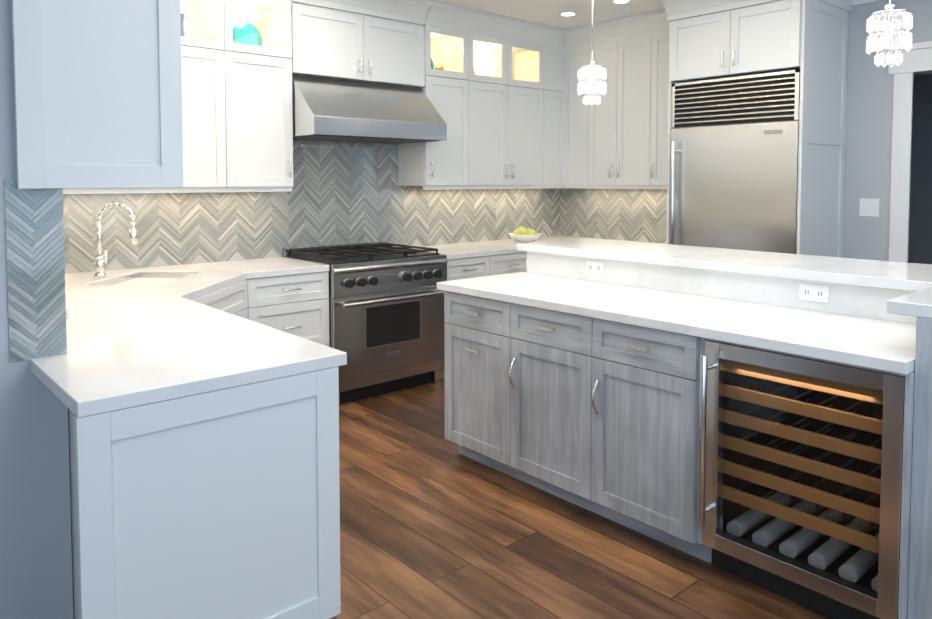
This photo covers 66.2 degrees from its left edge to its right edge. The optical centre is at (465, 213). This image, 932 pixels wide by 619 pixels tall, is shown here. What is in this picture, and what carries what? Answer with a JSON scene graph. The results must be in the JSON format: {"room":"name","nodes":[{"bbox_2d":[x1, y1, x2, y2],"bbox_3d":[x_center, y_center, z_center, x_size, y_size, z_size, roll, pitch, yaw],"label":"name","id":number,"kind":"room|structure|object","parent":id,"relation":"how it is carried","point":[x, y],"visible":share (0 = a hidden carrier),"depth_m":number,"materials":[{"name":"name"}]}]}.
{"room":"kitchen","nodes":[
{"label":"kitchen","id":0,"kind":"room"},
{"bbox_2d":[0,89,16,618],"bbox_3d":[-2.476,0.020,1.163,2.910,2.740,0.150,-2,4,-41],"label":"wall","id":1,"kind":"structure","parent":0,"point":[8,609],"depth_m":2.09,"materials":[{"name":"grey paint"}]},
{"bbox_2d":[4,178,66,361],"bbox_3d":[-1.276,0.163,2.126,0.149,0.537,0.004,-2,4,-41],"label":"wall tiles","id":2,"kind":"structure","parent":1,"relation":"attached to","point":[34,221],"depth_m":2.12,"materials":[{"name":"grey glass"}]},
{"bbox_2d":[0,0,72,618],"bbox_3d":[-1.974,-0.063,2.905,0.150,2.740,2.100,-2,4,-41],"label":"wall","id":3,"kind":"structure","parent":0,"point":[41,489],"depth_m":2.15,"materials":[{"name":"grey paint"}]},
{"bbox_2d":[66,307,68,318],"bbox_3d":[-1.698,0.112,2.756,0.054,0.435,1.100,-2,4,-41],"label":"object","id":4,"kind":"structure","parent":3,"relation":"in","point":[67,313],"depth_m":2.37,"materials":[{"name":"white"}]},
{"bbox_2d":[11,0,190,183],"bbox_3d":[-1.385,-0.538,2.596,0.346,0.819,0.975,-2,4,-41],"label":"upper cabinet","id":5,"kind":"object","parent":3,"relation":"attached to","point":[124,96],"depth_m":2.20,"materials":[{"name":"white wood"}]},
{"bbox_2d":[429,0,664,28],"bbox_3d":[1.544,-1.429,2.275,10.500,0.050,8.200,-2,4,-41],"label":"ceiling","id":6,"kind":"structure","parent":0,"point":[544,12],"depth_m":5.45,"materials":[{"name":"white paint"}]},
{"bbox_2d":[558,11,577,15],"bbox_3d":[0.794,-1.558,5.572,0.149,0.007,0.149,3,4,43],"label":"recessed light","id":7,"kind":"object","parent":6,"relation":"in","point":[568,13],"depth_m":5.55,"materials":[{"name":"white"}]},
{"bbox_2d":[577,0,606,105],"bbox_3d":[0.731,-1.063,4.138,0.167,0.860,0.167,-2,4,-41],"label":"pendant light","id":8,"kind":"object","parent":6,"relation":"hanging from","point":[589,91],"visible":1,"depth_m":4.11,"materials":[{"name":"white glass"}]},
{"bbox_2d":[611,0,631,3],"bbox_3d":[1.123,-1.538,5.169,0.149,0.007,0.149,3,4,43],"label":"recessed light","id":9,"kind":"object","parent":6,"relation":"in","point":[612,1],"depth_m":5.17,"materials":[{"name":"white"}]},
{"bbox_2d":[866,0,912,66],"bbox_3d":[1.763,-1.027,2.969,0.167,0.820,0.167,-2,4,-41],"label":"pendant light","id":10,"kind":"object","parent":6,"relation":"hanging from","point":[885,50],"visible":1,"depth_m":2.94,"materials":[{"name":"white glass"}]},
{"bbox_2d":[330,377,833,618],"bbox_3d":[1.544,1.357,2.408,10.500,0.050,8.200,-2,4,-41],"label":"floor","id":11,"kind":"structure","parent":0,"point":[434,524],"depth_m":2.80,"materials":[{"name":"brown wood"}]},
{"bbox_2d":[92,273,247,318],"bbox_3d":[-1.730,0.817,3.728,1.240,0.903,1.244,-2,4,-41],"label":"base cabinet","id":12,"kind":"object","parent":11,"relation":"on","point":[232,299],"visible":0.12,"depth_m":3.95,"materials":[{"name":"white wood"}]},
{"bbox_2d":[30,270,346,417],"bbox_3d":[-1.522,0.410,2.947,0.750,0.038,2.652,-2,4,-41],"label":"countertop","id":13,"kind":"structure","parent":12,"relation":"on","point":[129,346],"depth_m":2.21,"materials":[{"name":"stone"}]},
{"bbox_2d":[92,273,194,284],"bbox_3d":[-1.740,0.457,3.897,0.645,0.200,0.645,-2,4,-41],"label":"sink basin","id":14,"kind":"object","parent":13,"relation":"in","point":[138,278],"depth_m":4.08,"materials":[{"name":"silver metal"}]},
{"bbox_2d":[110,257,329,296],"bbox_3d":[-1.289,0.355,4.100,1.127,0.038,1.230,-2,4,-41],"label":"countertop","id":15,"kind":"structure","parent":12,"relation":"on","point":[209,277],"depth_m":4.19,"materials":[{"name":"stone"}]},
{"bbox_2d":[94,202,137,277],"bbox_3d":[-1.915,0.140,3.898,0.192,0.409,0.207,-2,4,-41],"label":"faucet","id":16,"kind":"object","parent":15,"relation":"on","point":[101,260],"visible":1,"depth_m":3.88,"materials":[{"name":"silver metal"}]},
{"bbox_2d":[68,366,340,618],"bbox_3d":[-0.807,0.903,2.227,0.636,0.876,0.587,-2,4,-41],"label":"base cabinet","id":17,"kind":"object","parent":11,"relation":"on","point":[221,504],"visible":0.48,"depth_m":1.96,"materials":[{"name":"white wood"}]},
{"bbox_2d":[246,271,328,346],"bbox_3d":[-1.252,0.793,4.530,0.532,0.876,0.673,-2,4,-41],"label":"base cabinet","id":18,"kind":"object","parent":11,"relation":"on","point":[297,305],"visible":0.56,"depth_m":4.32,"materials":[{"name":"white wood"}]},
{"bbox_2d":[282,241,447,406],"bbox_3d":[-0.681,0.721,4.984,0.917,0.975,0.745,-2,4,-41],"label":"range","id":19,"kind":"object","parent":11,"relation":"on","point":[386,317],"visible":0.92,"depth_m":4.75,"materials":[{"name":"silver metal"}]},
{"bbox_2d":[441,252,526,377],"bbox_3d":[0.686,0.740,5.625,1.969,0.876,1.594,-2,4,-41],"label":"base cabinet","id":20,"kind":"object","parent":11,"relation":"on","point":[466,268],"visible":0.15,"depth_m":5.35,"materials":[{"name":"white wood"}]},
{"bbox_2d":[412,235,600,259],"bbox_3d":[0.378,0.266,5.949,1.964,0.038,0.660,-2,4,-41],"label":"countertop","id":21,"kind":"structure","parent":20,"relation":"on","point":[475,249],"depth_m":5.61,"materials":[{"name":"stone"}]},
{"bbox_2d":[509,226,540,241],"bbox_3d":[0.503,0.173,6.105,0.280,0.133,0.280,-2,4,-41],"label":"fruit bowl","id":22,"kind":"object","parent":21,"relation":"on","point":[521,234],"visible":1,"depth_m":6.04,"materials":[{"name":"white"}]},
{"bbox_2d":[608,239,665,243],"bbox_3d":[1.399,0.274,5.789,0.644,0.038,0.930,-2,4,-41],"label":"countertop","id":23,"kind":"structure","parent":20,"relation":"on","point":[608,239],"depth_m":6.15,"materials":[{"name":"stone"}]},
{"bbox_2d":[444,291,931,618],"bbox_3d":[1.061,0.773,3.218,1.202,1.040,2.306,-2,4,-41],"label":"kitchen island","id":24,"kind":"object","parent":11,"relation":"on","point":[598,416],"visible":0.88,"depth_m":2.94,"materials":[{"name":"grey wood"}]},
{"bbox_2d":[437,272,915,374],"bbox_3d":[0.809,0.402,3.112,0.649,0.038,2.174,-2,4,-41],"label":"island countertop","id":25,"kind":"structure","parent":24,"relation":"on","point":[883,345],"depth_m":2.78,"materials":[{"name":"stone"}]},
{"bbox_2d":[527,251,915,323],"bbox_3d":[1.060,0.311,3.307,0.012,0.124,2.138,-2,4,-41],"label":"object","id":26,"kind":"object","parent":24,"relation":"attached to","point":[859,301],"visible":0.67,"depth_m":3.18,"materials":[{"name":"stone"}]},
{"bbox_2d":[586,261,603,274],"bbox_3d":[0.672,0.281,3.729,0.008,0.065,0.116,-2,4,-41],"label":"outlet","id":27,"kind":"object","parent":26,"relation":"attached to","point":[593,267],"depth_m":3.73,"materials":[{"name":"white plastic"}]},
{"bbox_2d":[799,283,828,302],"bbox_3d":[1.408,0.320,2.897,0.008,0.065,0.116,-2,4,-41],"label":"outlet","id":28,"kind":"object","parent":26,"relation":"attached to","point":[817,293],"depth_m":2.89,"materials":[{"name":"white plastic"}]},
{"bbox_2d":[517,238,931,318],"bbox_3d":[1.188,0.235,3.152,1.160,0.039,2.625,-2,4,-41],"label":"bar","id":29,"kind":"object","parent":24,"relation":"on","point":[917,277],"visible":1,"depth_m":3.17,"materials":[{"name":"stone"}]},
{"bbox_2d":[670,69,799,253],"bbox_3d":[1.997,0.138,5.046,0.730,2.134,0.916,-2,4,-41],"label":"fridge","id":30,"kind":"object","parent":11,"relation":"on","point":[734,163],"visible":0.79,"depth_m":4.80,"materials":[{"name":"silver metal"}]},
{"bbox_2d":[661,0,853,257],"bbox_3d":[2.018,-0.161,4.980,0.766,2.738,1.065,-2,4,-41],"label":"cabinet","id":31,"kind":"object","parent":11,"relation":"on","point":[712,39],"visible":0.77,"depth_m":4.71,"materials":[{"name":"white wood"}]},
{"bbox_2d":[697,340,904,618],"bbox_3d":[1.275,0.894,2.549,0.648,0.862,0.646,-2,4,-41],"label":"wine cooler","id":32,"kind":"object","parent":11,"relation":"on","point":[800,461],"visible":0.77,"depth_m":2.46,"materials":[{"name":"silver metal"}]},
{"bbox_2d":[842,0,931,260],"bbox_3d":[3.567,-0.112,3.924,0.150,2.740,7.900,-2,4,-41],"label":"wall","id":33,"kind":"structure","parent":0,"point":[869,119],"depth_m":4.78,"materials":[{"name":"grey paint"}]},
{"bbox_2d":[560,185,666,242],"bbox_3d":[1.444,-0.022,6.220,0.004,0.517,1.642,-2,4,-41],"label":"wall tiles","id":34,"kind":"structure","parent":33,"relation":"attached to","point":[640,215],"depth_m":6.35,"materials":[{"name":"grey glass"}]},
{"bbox_2d":[594,14,641,188],"bbox_3d":[1.379,-0.910,5.987,0.346,1.338,0.738,-2,4,-41],"label":"upper cabinet","id":35,"kind":"object","parent":33,"relation":"attached to","point":[617,44],"depth_m":5.86,"materials":[{"name":"white wood"}]},
{"bbox_2d":[642,9,668,188],"bbox_3d":[1.683,-0.893,5.643,0.346,1.338,0.420,-2,4,-41],"label":"upper cabinet","id":36,"kind":"object","parent":33,"relation":"attached to","point":[655,26],"depth_m":5.61,"materials":[{"name":"white wood"}]},
{"bbox_2d":[851,0,882,5],"bbox_3d":[4.332,-1.370,2.812,0.090,0.120,5.410,-2,4,-41],"label":"crown molding","id":37,"kind":"structure","parent":33,"relation":"attached to","point":[856,2],"depth_m":4.77,"materials":[{"name":"white"}]},
{"bbox_2d":[859,198,878,216],"bbox_3d":[2.700,-0.043,4.790,0.008,0.120,0.120,-2,4,-41],"label":"switch plate","id":38,"kind":"object","parent":33,"relation":"attached to","point":[869,207],"visible":1,"depth_m":4.79,"materials":[{"name":"white plastic"}]},
{"bbox_2d":[888,41,931,262],"bbox_3d":[3.139,0.087,4.270,0.044,2.310,1.210,-2,4,-41],"label":"door frame","id":39,"kind":"structure","parent":33,"relation":"attached to","point":[917,57],"depth_m":4.62,"materials":[{"name":"white wood"}]},
{"bbox_2d":[908,74,931,263],"bbox_3d":[5.524,-0.194,5.649,0.150,2.740,7.900,-2,4,-41],"label":"wall","id":40,"kind":"structure","parent":0,"point":[920,234],"depth_m":6.85,"materials":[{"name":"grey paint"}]},
{"bbox_3d":[-1.020,-0.175,5.244,10.500,2.740,0.150,-2,4,-41],"label":"wall","id":41,"kind":"structure","parent":0,"visible":0},
{"bbox_2d":[35,32,242,191],"bbox_3d":[-1.864,-0.586,4.114,0.986,0.869,0.387,-2,4,-41],"label":"upper cabinet","id":42,"kind":"object","parent":41,"relation":"attached to","point":[214,63],"depth_m":4.24,"materials":[{"name":"white wood"}]},
{"bbox_2d":[180,13,185,35],"bbox_3d":[-1.727,-1.089,4.248,0.120,0.190,0.120,-2,4,-41],"label":"decorative vase","id":43,"kind":"object","parent":42,"relation":"in","point":[182,20],"depth_m":4.23,"materials":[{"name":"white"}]},
{"bbox_2d":[203,0,291,11],"bbox_3d":[-1.387,-1.433,4.522,0.442,0.153,0.346,-2,4,-41],"label":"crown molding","id":44,"kind":"structure","parent":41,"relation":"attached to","point":[255,5],"depth_m":4.50,"materials":[{"name":"white wood"}]},
{"bbox_2d":[239,40,292,187],"bbox_3d":[-1.410,-0.606,4.542,0.502,0.869,0.346,-2,4,-41],"label":"upper cabinet","id":45,"kind":"object","parent":41,"relation":"attached to","point":[267,68],"depth_m":4.47,"materials":[{"name":"white wood"}]},
{"bbox_2d":[233,22,261,45],"bbox_3d":[-1.405,-1.115,4.562,0.210,0.212,0.074,-2,4,-41],"label":"decorative plate","id":46,"kind":"object","parent":45,"relation":"in","point":[251,32],"depth_m":4.57,"materials":[{"name":"teal ceramic"}]},
{"bbox_2d":[63,140,559,273],"bbox_3d":[-0.856,-0.333,5.277,4.676,1.227,0.004,-2,4,-41],"label":"wall tiles","id":47,"kind":"structure","parent":41,"relation":"attached to","point":[345,192],"depth_m":5.06,"materials":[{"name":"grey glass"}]},
{"bbox_2d":[291,0,431,87],"bbox_3d":[-0.789,-1.228,5.004,1.070,0.608,0.431,-2,4,-41],"label":"upper cabinet","id":48,"kind":"object","parent":41,"relation":"attached to","point":[379,41],"visible":0.9,"depth_m":4.89,"materials":[{"name":"white wood"}]},
{"bbox_2d":[292,74,446,143],"bbox_3d":[-0.734,-0.716,4.965,1.064,0.408,0.600,-2,4,-41],"label":"range hood","id":49,"kind":"object","parent":41,"relation":"attached to","point":[332,109],"visible":0.83,"depth_m":4.75,"materials":[{"name":"silver metal"}]},
{"bbox_2d":[398,65,477,188],"bbox_3d":[-0.232,-0.656,5.580,0.484,0.869,0.346,-2,4,-41],"label":"upper cabinet","id":50,"kind":"object","parent":41,"relation":"attached to","point":[452,163],"depth_m":5.47,"materials":[{"name":"white wood"}]},
{"bbox_2d":[423,1,477,72],"bbox_3d":[-0.235,-1.297,5.547,0.476,0.523,0.346,-2,4,-41],"label":"upper cabinet","id":51,"kind":"object","parent":41,"relation":"attached to","point":[451,34],"depth_m":5.51,"materials":[{"name":"white wood"}]},
{"bbox_2d":[431,59,444,69],"bbox_3d":[-0.258,-1.135,5.537,0.190,0.160,0.110,-2,4,-41],"label":"jars","id":52,"kind":"object","parent":51,"relation":"in","point":[438,66],"depth_m":5.53,"materials":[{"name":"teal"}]},
{"bbox_2d":[478,13,513,76],"bbox_3d":[0.066,-1.309,5.812,0.534,0.523,0.346,-2,4,-41],"label":"upper cabinet","id":53,"kind":"object","parent":41,"relation":"attached to","point":[495,34],"depth_m":5.80,"materials":[{"name":"white"}]},
{"bbox_2d":[478,73,549,188],"bbox_3d":[0.227,-0.675,5.985,0.980,0.869,0.346,-2,4,-41],"label":"upper cabinet","id":54,"kind":"object","parent":41,"relation":"attached to","point":[514,111],"depth_m":5.90,"materials":[{"name":"white wood"}]},
{"bbox_2d":[514,21,549,80],"bbox_3d":[0.391,-1.323,6.099,0.542,0.523,0.346,-2,4,-41],"label":"upper cabinet","id":55,"kind":"object","parent":41,"relation":"attached to","point":[531,42],"depth_m":6.09,"materials":[{"name":"white"}]},
{"bbox_2d":[550,81,561,184],"bbox_3d":[0.635,-0.696,6.344,0.348,0.877,0.346,-2,4,-41],"label":"upper cabinet","id":56,"kind":"object","parent":41,"relation":"attached to","point":[555,86],"depth_m":6.26,"materials":[{"name":"white wood"}]},
{"bbox_2d":[550,29,561,80],"bbox_3d":[0.638,-1.333,6.316,0.340,0.523,0.346,-2,4,-41],"label":"upper cabinet","id":57,"kind":"object","parent":41,"relation":"attached to","point":[555,34],"depth_m":6.20,"materials":[{"name":"white wood"}]},
{"bbox_2d":[562,25,593,184],"bbox_3d":[1.083,-0.924,6.291,0.388,1.338,0.350,-2,4,-41],"label":"upper cabinet","id":58,"kind":"object","parent":41,"relation":"attached to","point":[577,117],"depth_m":6.21,"materials":[{"name":"white wood"}]}
]}

